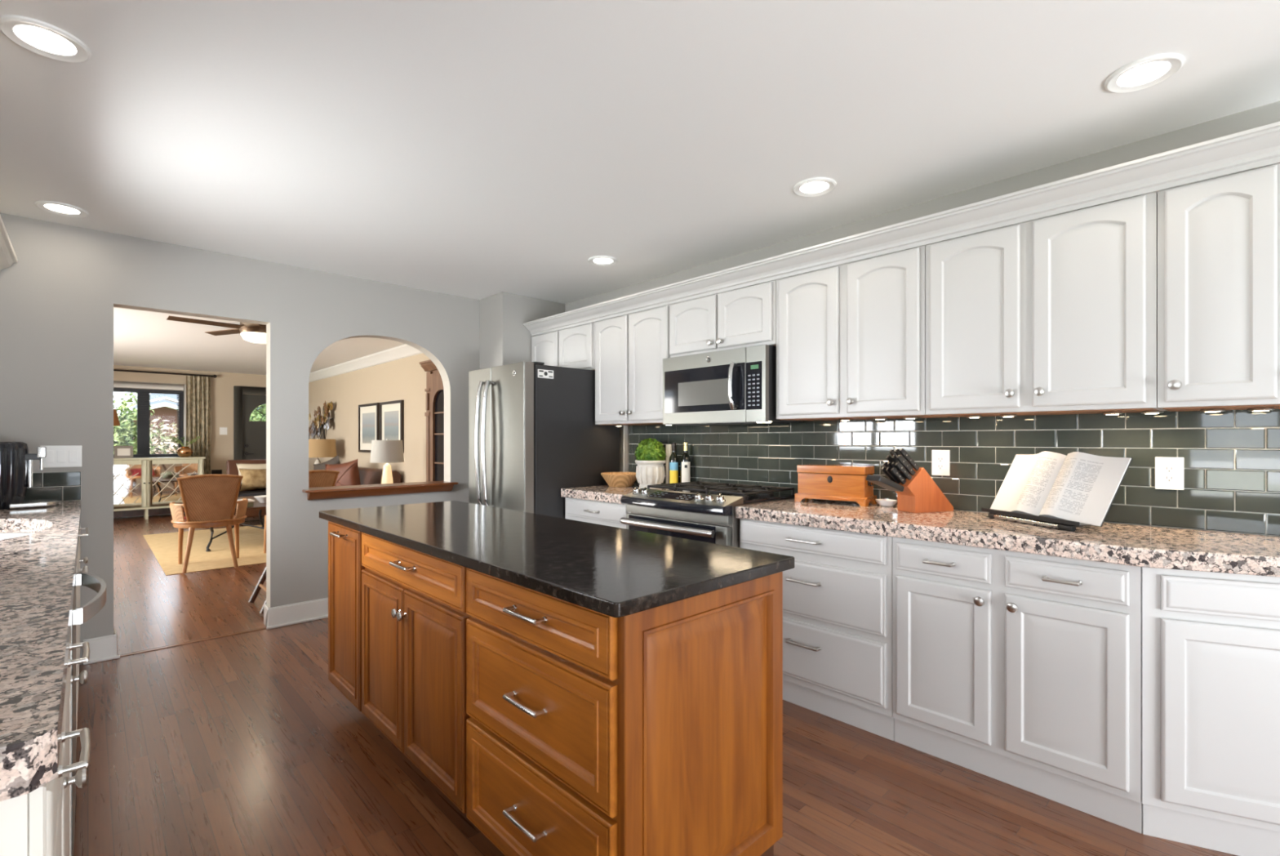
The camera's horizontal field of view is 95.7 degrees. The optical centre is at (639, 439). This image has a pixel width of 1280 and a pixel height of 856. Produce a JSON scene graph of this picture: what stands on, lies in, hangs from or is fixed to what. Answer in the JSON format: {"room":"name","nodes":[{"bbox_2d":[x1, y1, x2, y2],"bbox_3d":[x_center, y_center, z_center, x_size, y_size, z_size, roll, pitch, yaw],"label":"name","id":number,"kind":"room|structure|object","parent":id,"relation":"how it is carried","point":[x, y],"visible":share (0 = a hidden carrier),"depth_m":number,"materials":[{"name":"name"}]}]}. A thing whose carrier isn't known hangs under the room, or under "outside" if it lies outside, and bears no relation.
{"room":"kitchen","nodes":[
{"label":"kitchen","id":0,"kind":"room"},
{"bbox_2d":[113,364,266,474],"bbox_3d":[-8.307,0.035,9.296,5.400,2.430,0.120,0,0,-44],"label":"wall","id":1,"kind":"structure","parent":0,"point":[221,386],"depth_m":10.11,"materials":[{"name":"beige paint"}]},
{"bbox_2d":[113,387,183,457],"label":"window","id":2,"kind":"structure","parent":1,"relation":"in","point":[141,392],"depth_m":9.44,"materials":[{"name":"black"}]},
{"bbox_2d":[113,380,186,446],"bbox_3d":[-8.097,-0.291,9.395,1.160,1.282,0.024,0,0,-44],"label":"trim","id":3,"kind":"structure","parent":1,"relation":"attached to","point":[119,384],"depth_m":9.55,"materials":[{"name":"white paint"}]},
{"bbox_2d":[113,368,217,377],"bbox_3d":[-8.222,-1.095,9.221,2.420,0.060,0.103,0,0,-44],"label":"curtain rod","id":4,"kind":"object","parent":1,"relation":"attached to","point":[118,370],"visible":0.49,"depth_m":9.55,"materials":[{"name":"brown metal"}]},
{"bbox_2d":[186,375,211,474],"bbox_3d":[-7.516,0.077,9.865,0.342,2.305,0.088,0,0,-44],"label":"curtain","id":5,"kind":"object","parent":4,"relation":"hanging from","point":[198,424],"visible":0.55,"depth_m":9.88,"materials":[{"name":"beige fabric"}]},
{"bbox_2d":[233,385,266,459],"bbox_3d":[-6.801,0.149,10.627,1.080,2.203,0.030,0,0,-44],"label":"trim","id":6,"kind":"structure","parent":1,"relation":"attached to","point":[238,391],"depth_m":10.29,"materials":[{"name":"grey paint"}]},
{"bbox_2d":[242,394,266,459],"bbox_3d":[-6.795,0.216,10.685,0.906,2.057,0.095,0,0,-44],"label":"door","id":7,"kind":"structure","parent":1,"relation":"in","point":[254,433],"depth_m":10.48,"materials":[{"name":"grey paint"}]},
{"bbox_2d":[0,213,479,664],"bbox_3d":[-2.876,0.035,3.531,5.308,2.430,0.120,0,0,-44],"label":"wall","id":8,"kind":"structure","parent":0,"point":[61,293],"depth_m":3.54,"materials":[{"name":"grey paint"}]},
{"bbox_2d":[24,471,81,501],"bbox_3d":[-3.331,0.256,3.008,0.618,0.159,0.008,0,0,-44],"label":"tile backsplash","id":9,"kind":"structure","parent":8,"relation":"attached to","point":[59,486],"depth_m":3.15,"materials":[{"name":"grey tile"}]},
{"bbox_2d":[40,444,82,467],"bbox_3d":[-3.163,0.092,3.167,0.162,0.118,0.008,0,0,-44],"label":"light switch","id":10,"kind":"object","parent":8,"relation":"attached to","point":[56,455],"visible":0.86,"depth_m":3.17,"materials":[{"name":"white plastic"}]},
{"bbox_2d":[83,628,117,660],"bbox_3d":[-3.089,1.181,3.316,0.144,0.136,0.137,0,0,-44],"label":"baseboard","id":11,"kind":"structure","parent":8,"relation":"attached to","point":[101,646],"depth_m":3.27,"materials":[{"name":"white paint"}]},
{"bbox_2d":[119,626,266,656],"bbox_3d":[-2.745,1.248,3.593,0.769,0.004,0.040,0,0,-44],"label":"trim","id":12,"kind":"structure","parent":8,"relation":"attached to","point":[264,627],"depth_m":3.56,"materials":[{"name":"brown wood"}]},
{"bbox_2d":[263,597,328,628],"bbox_3d":[-1.949,1.181,4.402,1.535,0.136,0.137,0,0,-44],"label":"baseboard","id":13,"kind":"structure","parent":8,"relation":"attached to","point":[273,615],"depth_m":3.93,"materials":[{"name":"white paint"}]},
{"bbox_2d":[302,480,457,499],"bbox_3d":[-1.956,0.381,4.394,1.099,0.072,0.260,0,0,-44],"label":"trim","id":14,"kind":"structure","parent":8,"relation":"attached to","point":[350,491],"depth_m":4.28,"materials":[{"name":"brown wood"}]},
{"bbox_2d":[308,353,429,482],"bbox_3d":[-3.657,0.035,8.258,0.200,2.430,7.798,0,0,-44],"label":"wall","id":15,"kind":"structure","parent":0,"point":[404,379],"depth_m":8.24,"materials":[{"name":"beige paint"}]},
{"bbox_2d":[308,400,333,439],"bbox_3d":[-5.460,-0.312,9.908,0.116,0.670,1.354,0,0,-44],"label":"wall sculpture","id":16,"kind":"object","parent":15,"relation":"attached to","point":[320,420],"visible":0.96,"depth_m":9.88,"materials":[{"name":"brown metal"}]},
{"bbox_2d":[308,343,422,382],"bbox_3d":[-3.772,-1.114,8.150,0.114,0.128,7.785,0,0,-44],"label":"trim","id":17,"kind":"structure","parent":15,"relation":"attached to","point":[402,351],"depth_m":8.28,"materials":[{"name":"white paint"}]},
{"bbox_2d":[358,402,379,452],"bbox_3d":[-3.915,-0.165,8.357,0.034,0.700,0.780,0,0,-44],"label":"framed print","id":18,"kind":"object","parent":15,"relation":"attached to","point":[369,413],"visible":0.85,"depth_m":8.36,"materials":[{"name":"grey paper"}]},
{"bbox_2d":[379,400,404,452],"bbox_3d":[-3.318,-0.170,7.730,0.034,0.680,0.760,0,0,-44],"label":"framed print","id":19,"kind":"object","parent":15,"relation":"attached to","point":[391,412],"visible":0.66,"depth_m":7.70,"materials":[{"name":"grey paper"}]},
{"bbox_2d":[479,291,564,368],"bbox_3d":[-1.004,0.035,4.968,0.611,2.429,0.378,0,0,-44],"label":"wall","id":20,"kind":"structure","parent":0,"point":[504,338],"depth_m":4.74,"materials":[{"name":"grey paint"}]},
{"bbox_2d":[0,0,1279,374],"bbox_3d":[-2.937,-1.240,3.625,5.650,0.120,15.900,0,0,-44],"label":"ceiling","id":21,"kind":"structure","parent":0,"point":[478,149],"depth_m":2.12,"materials":[{"name":"white paint"}]},
{"bbox_2d":[0,14,91,62],"bbox_3d":[-1.752,-1.175,1.708,0.196,0.010,0.196,0,0,-44],"label":"recessed light","id":22,"kind":"object","parent":21,"relation":"in","point":[42,38],"visible":1,"depth_m":1.70,"materials":[{"name":"white plastic"}]},
{"bbox_2d":[34,200,88,217],"bbox_3d":[-2.950,-1.175,2.958,0.196,0.010,0.196,0,0,-44],"label":"recessed light","id":23,"kind":"object","parent":21,"relation":"in","point":[60,208],"visible":1,"depth_m":2.95,"materials":[{"name":"white plastic"}]},
{"bbox_2d":[166,315,266,343],"bbox_3d":[-3.768,-1.075,5.694,1.295,0.210,1.178,0,0,-15],"label":"ceiling fan","id":24,"kind":"object","parent":21,"relation":"attached to","point":[251,332],"visible":0.56,"depth_m":5.67,"materials":[{"name":"brown wood"}]},
{"bbox_2d":[587,255,617,266],"bbox_3d":[-0.243,-1.175,3.815,0.196,0.010,0.196,0,0,-44],"label":"recessed light","id":25,"kind":"object","parent":21,"relation":"in","point":[602,260],"visible":1,"depth_m":3.81,"materials":[{"name":"white plastic"}]},
{"bbox_2d":[792,177,836,196],"bbox_3d":[0.814,-1.175,2.703,0.196,0.010,0.196,0,0,-44],"label":"recessed light","id":26,"kind":"object","parent":21,"relation":"in","point":[815,186],"visible":1,"depth_m":2.69,"materials":[{"name":"white plastic"}]},
{"bbox_2d":[1104,53,1185,93],"bbox_3d":[1.621,-1.175,1.865,0.196,0.010,0.196,0,0,-44],"label":"recessed light","id":27,"kind":"object","parent":21,"relation":"in","point":[1148,71],"visible":1,"depth_m":1.86,"materials":[{"name":"white plastic"}]},
{"bbox_2d":[635,459,665,488],"bbox_3d":[0.073,0.239,4.055,0.216,0.192,0.216,0,0,-44],"label":"pot","id":28,"kind":"object","parent":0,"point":[648,472],"depth_m":3.98,"materials":[{"name":"ceramic"}]},
{"bbox_2d":[73,513,1239,855],"bbox_3d":[-2.937,1.310,3.625,5.650,0.120,15.900,0,0,-44],"label":"floor","id":29,"kind":"structure","parent":0,"point":[244,744],"depth_m":2.18,"materials":[{"name":"brown wood"}]},
{"bbox_2d":[0,702,90,855],"bbox_3d":[-1.066,0.824,0.654,0.648,0.853,0.532,0,0,-44],"label":"base cabinet","id":30,"kind":"object","parent":29,"relation":"on","point":[32,823],"visible":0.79,"depth_m":0.68,"materials":[{"name":"white paint"}]},
{"bbox_2d":[0,499,81,800],"bbox_3d":[-2.109,0.365,1.727,0.619,0.059,3.530,0,0,-44],"label":"countertop","id":31,"kind":"structure","parent":30,"relation":"on","point":[37,569],"depth_m":1.00,"materials":[{"name":"stone"}]},
{"bbox_2d":[0,532,34,539],"bbox_3d":[-2.463,0.493,2.142,0.441,0.194,0.859,0,0,-44],"label":"sink basin","id":32,"kind":"object","parent":31,"relation":"in","point":[2,535],"visible":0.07,"depth_m":2.47,"materials":[{"name":"white ceramic"}]},
{"bbox_2d":[0,441,57,509],"bbox_3d":[-3.103,0.173,2.844,0.338,0.325,0.241,0,0,-44],"label":"coffee machine","id":33,"kind":"object","parent":31,"relation":"on","point":[15,460],"visible":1,"depth_m":2.82,"materials":[{"name":"black plastic"}]},
{"bbox_2d":[8,498,57,508],"bbox_3d":[-3.042,0.321,2.909,0.160,0.022,0.209,0,0,-44],"label":"drip tray","id":34,"kind":"object","parent":33,"relation":"on","point":[15,503],"depth_m":2.84,"materials":[{"name":"silver metal"}]},
{"bbox_2d":[62,630,89,855],"bbox_3d":[-1.451,0.824,1.057,0.648,0.853,0.578,0,0,-44],"label":"base cabinet","id":35,"kind":"object","parent":29,"relation":"on","point":[82,677],"visible":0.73,"depth_m":1.29,"materials":[{"name":"white paint"}]},
{"bbox_2d":[75,549,88,747],"bbox_3d":[-2.427,0.823,2.078,0.646,0.854,1.032,0,0,-44],"label":"base cabinet","id":36,"kind":"object","parent":29,"relation":"on","point":[85,568],"visible":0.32,"depth_m":2.25,"materials":[{"name":"white paint"}]},
{"bbox_2d":[78,522,88,680],"bbox_3d":[-3.044,0.824,2.729,0.648,0.853,0.758,0,0,-44],"label":"base cabinet","id":37,"kind":"object","parent":29,"relation":"on","point":[85,559],"visible":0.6,"depth_m":2.86,"materials":[{"name":"white paint"}]},
{"bbox_2d":[70,571,106,855],"bbox_3d":[-1.842,0.824,1.505,0.670,0.853,0.602,0,0,-44],"label":"dishwasher","id":38,"kind":"object","parent":29,"relation":"on","point":[83,613],"visible":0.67,"depth_m":1.59,"materials":[{"name":"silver metal"}]},
{"bbox_2d":[113,456,205,519],"bbox_3d":[-7.834,0.768,9.186,1.480,0.962,0.381,0,0,-44],"label":"credenza","id":39,"kind":"object","parent":29,"relation":"on","point":[145,486],"visible":0.57,"depth_m":9.10,"materials":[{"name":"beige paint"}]},
{"bbox_2d":[114,445,133,457],"bbox_3d":[-8.010,0.192,8.985,0.220,0.190,0.080,0,0,-44],"label":"photo frame","id":40,"kind":"object","parent":39,"relation":"on","point":[120,451],"visible":0.99,"depth_m":8.96,"materials":[{"name":"brown"}]},
{"bbox_2d":[168,435,200,457],"bbox_3d":[-7.460,0.110,9.494,0.445,0.352,0.271,0,0,-44],"label":"vase","id":41,"kind":"object","parent":39,"relation":"on","point":[183,451],"visible":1,"depth_m":9.45,"materials":[{"name":"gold metal"}]},
{"bbox_2d":[142,524,266,574],"bbox_3d":[-4.897,1.247,6.950,1.460,0.004,3.080,0,0,-44],"label":"jute rug","id":42,"kind":"object","parent":29,"relation":"on","point":[164,546],"visible":0.49,"depth_m":6.58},
{"bbox_2d":[168,474,248,573],"bbox_3d":[-4.225,0.785,5.693,0.627,0.918,0.649,0,0,-38],"label":"dining chair","id":43,"kind":"object","parent":42,"relation":"on","point":[209,500],"visible":1,"depth_m":5.51,"materials":[{"name":"wicker"}]},
{"bbox_2d":[205,495,266,551],"bbox_3d":[-5.045,1.012,7.279,0.920,0.455,1.600,0,0,-44],"label":"coffee table","id":44,"kind":"object","parent":42,"relation":"on","point":[257,504],"visible":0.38,"depth_m":7.02,"materials":[{"name":"brown wood"}]},
{"bbox_2d":[263,469,339,552],"bbox_3d":[-3.725,0.785,6.393,0.649,0.918,0.627,0,0,31],"label":"dining chair","id":45,"kind":"object","parent":42,"relation":"on","point":[317,477],"visible":0.11,"depth_m":6.31,"materials":[{"name":"wicker"}]},
{"bbox_2d":[226,458,266,517],"bbox_3d":[-5.763,0.780,8.844,0.920,0.937,0.856,0,0,-44],"label":"armchair","id":46,"kind":"object","parent":29,"relation":"on","point":[231,466],"visible":0.08,"depth_m":8.79,"materials":[{"name":"brown leather"}]},
{"bbox_2d":[235,462,266,484],"bbox_3d":[-5.868,0.525,8.954,0.620,0.333,0.174,0,0,-44],"label":"throw cushion","id":47,"kind":"object","parent":46,"relation":"on","point":[239,465],"visible":0.19,"depth_m":8.84,"materials":[{"name":"beige fabric"}]},
{"bbox_2d":[238,489,266,496],"bbox_3d":[-5.674,0.833,8.752,0.740,0.108,0.600,0,0,-44],"label":"seat cushion","id":48,"kind":"object","parent":46,"relation":"on","point":[247,492],"depth_m":8.47,"materials":[{"name":"black fabric"}]},
{"bbox_2d":[239,468,266,490],"bbox_3d":[-5.688,0.595,8.794,0.660,0.330,0.196,0,0,-44],"label":"throw cushion","id":49,"kind":"object","parent":46,"relation":"on","point":[253,478],"visible":0.45,"depth_m":8.63,"materials":[{"name":"gold fur"}]},
{"bbox_2d":[248,566,266,613],"bbox_3d":[-2.567,0.832,4.516,0.751,0.828,0.440,0,0,-44],"label":"step ladder","id":50,"kind":"object","parent":29,"relation":"on","point":[260,584],"visible":0.14,"depth_m":4.42,"materials":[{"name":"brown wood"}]},
{"bbox_2d":[358,466,400,484],"bbox_3d":[-4.021,0.822,7.799,0.899,0.854,1.910,0,0,-44],"label":"sofa","id":51,"kind":"object","parent":29,"relation":"on","point":[367,475],"visible":0.08,"depth_m":7.75,"materials":[{"name":"brown leather"}]},
{"bbox_2d":[313,454,340,470],"bbox_3d":[-4.225,0.515,7.854,0.703,0.630,0.180,0,0,29],"label":"throw cushion","id":52,"kind":"object","parent":51,"relation":"on","point":[335,460],"visible":0.23,"depth_m":7.77,"materials":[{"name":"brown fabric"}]},
{"bbox_2d":[324,458,360,485],"bbox_3d":[-3.757,0.525,7.331,0.603,0.570,0.189,0,0,22],"label":"throw cushion","id":53,"kind":"object","parent":51,"relation":"on","point":[348,474],"visible":0.5,"depth_m":7.24,"materials":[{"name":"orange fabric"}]},
{"bbox_2d":[419,359,444,481],"bbox_3d":[-1.750,0.212,5.826,0.385,2.075,1.350,0,0,-44],"label":"armoire","id":54,"kind":"object","parent":29,"relation":"on","point":[434,413],"visible":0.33,"depth_m":6.05,"materials":[{"name":"brown wood"}]},
{"bbox_2d":[468,361,619,518],"bbox_3d":[-0.761,0.364,4.349,0.940,1.772,0.773,0,0,-44],"label":"refrigerator","id":55,"kind":"object","parent":29,"relation":"on","point":[531,437],"visible":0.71,"depth_m":4.03,"materials":[{"name":"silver metal"}]},
{"bbox_2d":[328,520,782,855],"bbox_3d":[-0.543,0.809,2.184,0.668,0.881,2.078,0,0,-44],"label":"kitchen island","id":56,"kind":"object","parent":29,"relation":"on","point":[557,726],"visible":0.93,"depth_m":1.52,"materials":[{"name":"brown wood"}]},
{"bbox_2d":[319,500,795,617],"bbox_3d":[-0.534,0.352,2.196,0.687,0.032,2.129,0,0,-44],"label":"island countertop","id":57,"kind":"structure","parent":56,"relation":"on","point":[614,571],"depth_m":1.71,"materials":[{"name":"black stone"}]},
{"bbox_2d":[564,497,631,528],"bbox_3d":[-0.082,0.824,3.952,0.649,0.853,0.710,0,0,-44],"label":"base cabinet","id":58,"kind":"object","parent":29,"relation":"on","point":[608,513],"visible":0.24,"depth_m":3.75,"materials":[{"name":"grey paint"}]},
{"bbox_2d":[560,484,667,504],"bbox_3d":[-0.075,0.365,3.957,0.631,0.059,0.711,0,0,-44],"label":"countertop","id":59,"kind":"structure","parent":58,"relation":"on","point":[606,493],"depth_m":3.83,"materials":[{"name":"stone"}]},
{"bbox_2d":[600,471,636,486],"bbox_3d":[-0.142,0.288,4.186,0.274,0.094,0.298,0,0,-44],"label":"wooden bowl","id":60,"kind":"object","parent":59,"relation":"on","point":[612,478],"visible":0.91,"depth_m":4.09,"materials":[{"name":"brown wood"}]},
{"bbox_2d":[634,437,666,488],"bbox_3d":[0.072,0.162,4.053,0.224,0.347,0.223,0,0,-44],"label":"topiary","id":61,"kind":"object","parent":59,"relation":"on","point":[650,460],"visible":0.99,"depth_m":3.98,"materials":[{"name":"ceramic"}]},
{"bbox_2d":[668,442,679,483],"bbox_3d":[0.234,0.178,4.001,0.072,0.315,0.073,0,0,1],"label":"wine bottle","id":62,"kind":"object","parent":59,"relation":"on","point":[673,461],"visible":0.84,"depth_m":3.97,"materials":[{"name":"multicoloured glass"}]},
{"bbox_2d":[680,441,690,482],"bbox_3d":[0.310,0.176,3.942,0.072,0.318,0.073,0,0,1],"label":"wine bottle","id":63,"kind":"object","parent":59,"relation":"on","point":[685,463],"visible":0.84,"depth_m":3.92,"materials":[{"name":"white glass"}]},
{"bbox_2d":[619,480,795,546],"bbox_3d":[0.392,0.762,3.373,0.749,0.975,0.757,0,0,-44],"label":"range","id":64,"kind":"object","parent":29,"relation":"on","point":[695,510],"visible":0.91,"depth_m":3.14,"materials":[{"name":"silver metal"}]},
{"bbox_2d":[649,492,690,498],"bbox_3d":[0.177,0.311,3.220,0.060,0.015,0.292,0,0,-44],"label":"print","id":65,"kind":"object","parent":64,"relation":"on","point":[657,495],"depth_m":3.22,"materials":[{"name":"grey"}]},
{"bbox_2d":[682,488,795,503],"bbox_3d":[0.466,0.326,3.444,0.534,0.016,0.745,0,0,-44],"label":"cooktop","id":66,"kind":"object","parent":64,"relation":"in","point":[757,498],"depth_m":3.23,"materials":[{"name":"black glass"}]},
{"bbox_2d":[739,518,894,740],"bbox_3d":[0.966,0.824,2.852,0.649,0.853,0.770,0,0,-44],"label":"base cabinet","id":67,"kind":"object","parent":29,"relation":"on","point":[837,593],"visible":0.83,"depth_m":2.55,"materials":[{"name":"grey paint"}]},
{"bbox_2d":[735,497,1279,576],"bbox_3d":[1.486,0.365,2.318,0.631,0.059,2.262,0,0,-44],"label":"countertop","id":68,"kind":"structure","parent":67,"relation":"on","point":[1140,545],"depth_m":2.09,"materials":[{"name":"stone"}]},
{"bbox_2d":[794,463,876,506],"bbox_3d":[1.038,0.236,3.082,0.383,0.198,0.173,0,0,38],"label":"wooden box","id":69,"kind":"object","parent":68,"relation":"on","point":[825,482],"visible":0.98,"depth_m":3.01,"materials":[{"name":"orange wood"}]},
{"bbox_2d":[894,466,953,512],"bbox_3d":[1.324,0.232,2.722,0.281,0.207,0.106,0,0,-21],"label":"knife block","id":70,"kind":"object","parent":68,"relation":"on","point":[920,494],"visible":0.82,"depth_m":2.67,"materials":[{"name":"brown wood"}]},
{"bbox_2d":[866,474,904,491],"bbox_3d":[1.122,0.200,2.653,0.147,0.075,0.088,0,0,-21],"label":"knife","id":71,"kind":"object","parent":70,"relation":"attached to","point":[881,481],"visible":1,"depth_m":2.62,"materials":[{"name":"black plastic"}]},
{"bbox_2d":[981,507,1091,531],"bbox_3d":[1.629,0.200,2.319,0.204,0.271,0.450,0,0,-12],"label":"cookbook stand","id":72,"kind":"object","parent":68,"relation":"on","point":[1063,524],"visible":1,"depth_m":2.26,"materials":[{"name":"black plastic"}]},
{"bbox_2d":[990,450,1133,526],"bbox_3d":[1.638,0.179,2.311,0.177,0.264,0.496,0,0,-12],"label":"cookbook","id":73,"kind":"object","parent":72,"relation":"on","point":[1082,487],"visible":0.91,"depth_m":2.23,"materials":[{"name":"white paper"}]},
{"bbox_2d":[892,536,1142,832],"bbox_3d":[1.502,0.824,2.290,0.649,0.853,0.779,0,0,-44],"label":"base cabinet","id":74,"kind":"object","parent":29,"relation":"on","point":[1020,669],"visible":0.96,"depth_m":2.04,"materials":[{"name":"grey paint"}]},
{"bbox_2d":[1142,566,1279,855],"bbox_3d":[2.044,0.824,1.764,0.591,0.853,0.725,0,0,-44],"label":"base cabinet","id":75,"kind":"object","parent":29,"relation":"on","point":[1211,640],"visible":0.91,"depth_m":1.74,"materials":[{"name":"grey paint"}]},
{"bbox_3d":[-2.883,0.940,6.605,0.440,0.620,0.440,0,0,-44],"label":"end table","id":76,"kind":"object","parent":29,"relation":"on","visible":0},
{"bbox_2d":[369,438,404,483],"bbox_3d":[-2.883,0.309,6.605,0.356,0.640,0.356,0,0,-44],"label":"table lamp","id":77,"kind":"object","parent":76,"relation":"on","point":[386,451],"visible":0.77,"depth_m":6.48,"materials":[{"name":"beige fabric"}]},
{"bbox_3d":[-5.037,0.960,9.083,0.440,0.580,0.400,0,0,-44],"label":"end table","id":78,"kind":"object","parent":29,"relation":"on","visible":0},
{"bbox_2d":[308,437,337,463],"bbox_3d":[-5.038,0.322,9.055,0.530,0.693,0.530,0,0,-44],"label":"table lamp","id":79,"kind":"object","parent":78,"relation":"on","point":[317,447],"visible":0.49,"depth_m":8.88,"materials":[{"name":"beige fabric"}]},
{"bbox_2d":[564,101,1279,536],"bbox_3d":[1.788,0.035,2.587,0.142,2.430,7.678,0,0,-44],"label":"wall","id":80,"kind":"structure","parent":0,"point":[1269,113],"depth_m":2.66,"materials":[{"name":"grey paint"}]},
{"bbox_2d":[531,321,595,370],"bbox_3d":[-0.510,-0.682,4.606,0.378,0.346,0.818,0,0,-44],"label":"upper cabinet","id":81,"kind":"object","parent":80,"relation":"attached to","point":[574,347],"visible":0.57,"depth_m":4.42,"materials":[{"name":"grey paint"}]},
{"bbox_2d":[623,425,627,471],"bbox_3d":[-0.110,0.371,4.424,0.035,1.758,0.010,0,0,-44],"label":"trim","id":82,"kind":"structure","parent":80,"relation":"attached to","point":[625,427],"depth_m":4.42,"materials":[{"name":"grey paint"}]},
{"bbox_2d":[595,304,675,425],"bbox_3d":[0.032,-0.481,4.038,0.378,0.748,0.749,0,0,-44],"label":"upper cabinet","id":83,"kind":"object","parent":80,"relation":"attached to","point":[631,348],"visible":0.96,"depth_m":3.90,"materials":[{"name":"grey paint"}]},
{"bbox_2d":[669,280,776,357],"bbox_3d":[0.560,-0.682,3.484,0.378,0.346,0.777,0,0,-44],"label":"upper cabinet","id":84,"kind":"object","parent":80,"relation":"attached to","point":[744,317],"visible":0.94,"depth_m":3.33,"materials":[{"name":"grey paint"}]},
{"bbox_2d":[662,344,803,425],"bbox_3d":[0.516,-0.298,3.453,0.449,0.417,0.759,0,0,-44],"label":"microwave","id":85,"kind":"object","parent":84,"relation":"attached to","point":[733,386],"visible":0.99,"depth_m":3.28,"materials":[{"name":"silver metal"}]},
{"bbox_2d":[748,373,759,405],"bbox_3d":[0.613,-0.267,3.122,0.001,0.169,0.072,0,0,-44],"label":"keypad","id":86,"kind":"object","parent":85,"relation":"attached to","point":[753,379],"depth_m":3.12,"materials":[{"name":"grey plastic"}]},
{"bbox_2d":[776,245,947,420],"bbox_3d":[1.093,-0.481,2.925,0.378,0.748,0.764,0,0,-44],"label":"upper cabinet","id":87,"kind":"object","parent":80,"relation":"attached to","point":[851,337],"visible":0.98,"depth_m":2.77,"materials":[{"name":"grey paint"}]},
{"bbox_2d":[629,408,1279,535],"bbox_3d":[1.210,0.109,3.083,0.009,0.453,3.750,0,0,-44],"label":"tile backsplash","id":88,"kind":"structure","parent":80,"relation":"attached to","point":[1232,457],"depth_m":2.53,"materials":[{"name":"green tile"}]},
{"bbox_2d":[931,449,950,475],"bbox_3d":[1.459,0.112,2.810,0.008,0.124,0.082,0,0,-44],"label":"wall outlet","id":89,"kind":"object","parent":88,"relation":"attached to","point":[940,459],"visible":1,"depth_m":2.81,"materials":[{"name":"white plastic"}]},
{"bbox_2d":[1155,456,1183,489],"bbox_3d":[2.025,0.129,2.216,0.008,0.124,0.082,0,0,-44],"label":"wall outlet","id":90,"kind":"object","parent":88,"relation":"attached to","point":[1169,471],"visible":1,"depth_m":2.21,"materials":[{"name":"white plastic"}]},
{"bbox_2d":[1163,464,1175,482],"bbox_3d":[2.023,0.129,2.214,0.002,0.068,0.034,0,0,-44],"label":"receptacle","id":91,"kind":"object","parent":90,"relation":"attached to","point":[1169,470],"depth_m":2.21,"materials":[{"name":"white plastic"}]},
{"bbox_2d":[925,191,1165,417],"bbox_3d":[1.621,-0.481,2.371,0.378,0.748,0.762,0,0,-44],"label":"upper cabinet","id":92,"kind":"object","parent":80,"relation":"attached to","point":[1057,314],"visible":0.98,"depth_m":2.21,"materials":[{"name":"grey paint"}]},
{"bbox_2d":[1157,163,1279,411],"bbox_3d":[2.128,-0.481,1.838,0.378,0.748,0.705,0,0,-44],"label":"upper cabinet","id":93,"kind":"object","parent":80,"relation":"attached to","point":[1219,238],"visible":1,"depth_m":1.88,"materials":[{"name":"grey paint"}]},
{"bbox_2d":[523,121,1279,336],"bbox_3d":[0.656,-0.903,3.116,0.094,0.094,4.586,0,0,-44],"label":"crown molding","id":94,"kind":"structure","parent":93,"relation":"on","point":[1259,147],"depth_m":2.34,"materials":[{"name":"grey paint"}]},
{"bbox_3d":[-0.955,0.035,-0.027,0.120,2.430,7.678,0,0,-44],"label":"wall","id":95,"kind":"structure","parent":0,"visible":0},
{"bbox_2d":[0,214,17,271],"bbox_3d":[-2.428,-0.879,1.883,0.380,0.138,2.876,0,0,-44],"label":"window valance","id":96,"kind":"object","parent":95,"relation":"attached to","point":[7,255],"visible":1,"depth_m":2.82,"materials":[{"name":"white paint"}]},
{"label":"outside","id":97,"kind":"structure","parent":0,"visible":0},
{"bbox_3d":[-10.349,1.675,10.858,80.000,0.150,90.000,0,0,-44],"label":"ground","id":98,"kind":"structure","parent":97,"visible":0},
{"bbox_2d":[113,392,155,453],"bbox_3d":[-9.149,0.246,10.263,0.874,2.713,0.866,0,0,-14],"label":"shrub","id":99,"kind":"object","parent":98,"relation":"on","point":[127,429],"visible":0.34,"depth_m":10.15,"materials":[{"name":"green plant"}]},
{"bbox_2d":[133,417,178,453],"bbox_3d":[-9.574,0.581,11.678,1.246,2.044,0.944,0,0,-44],"label":"shrub","id":100,"kind":"object","parent":98,"relation":"on","point":[162,442],"visible":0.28,"depth_m":11.49,"materials":[{"name":"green plant"}]},
{"bbox_2d":[113,393,266,444],"bbox_3d":[-15.415,-0.050,20.915,7.700,3.600,8.450,0,0,-44],"label":"house","id":101,"kind":"structure","parent":98,"relation":"on","point":[164,406],"depth_m":17.04,"materials":[{"name":"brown brick"}]},
{"bbox_2d":[249,403,266,421],"bbox_3d":[-8.120,0.040,12.443,1.238,3.125,1.000,0,0,-44],"label":"shrub","id":102,"kind":"object","parent":98,"relation":"on","point":[255,415],"visible":0.06,"depth_m":12.29,"materials":[{"name":"green plant"}]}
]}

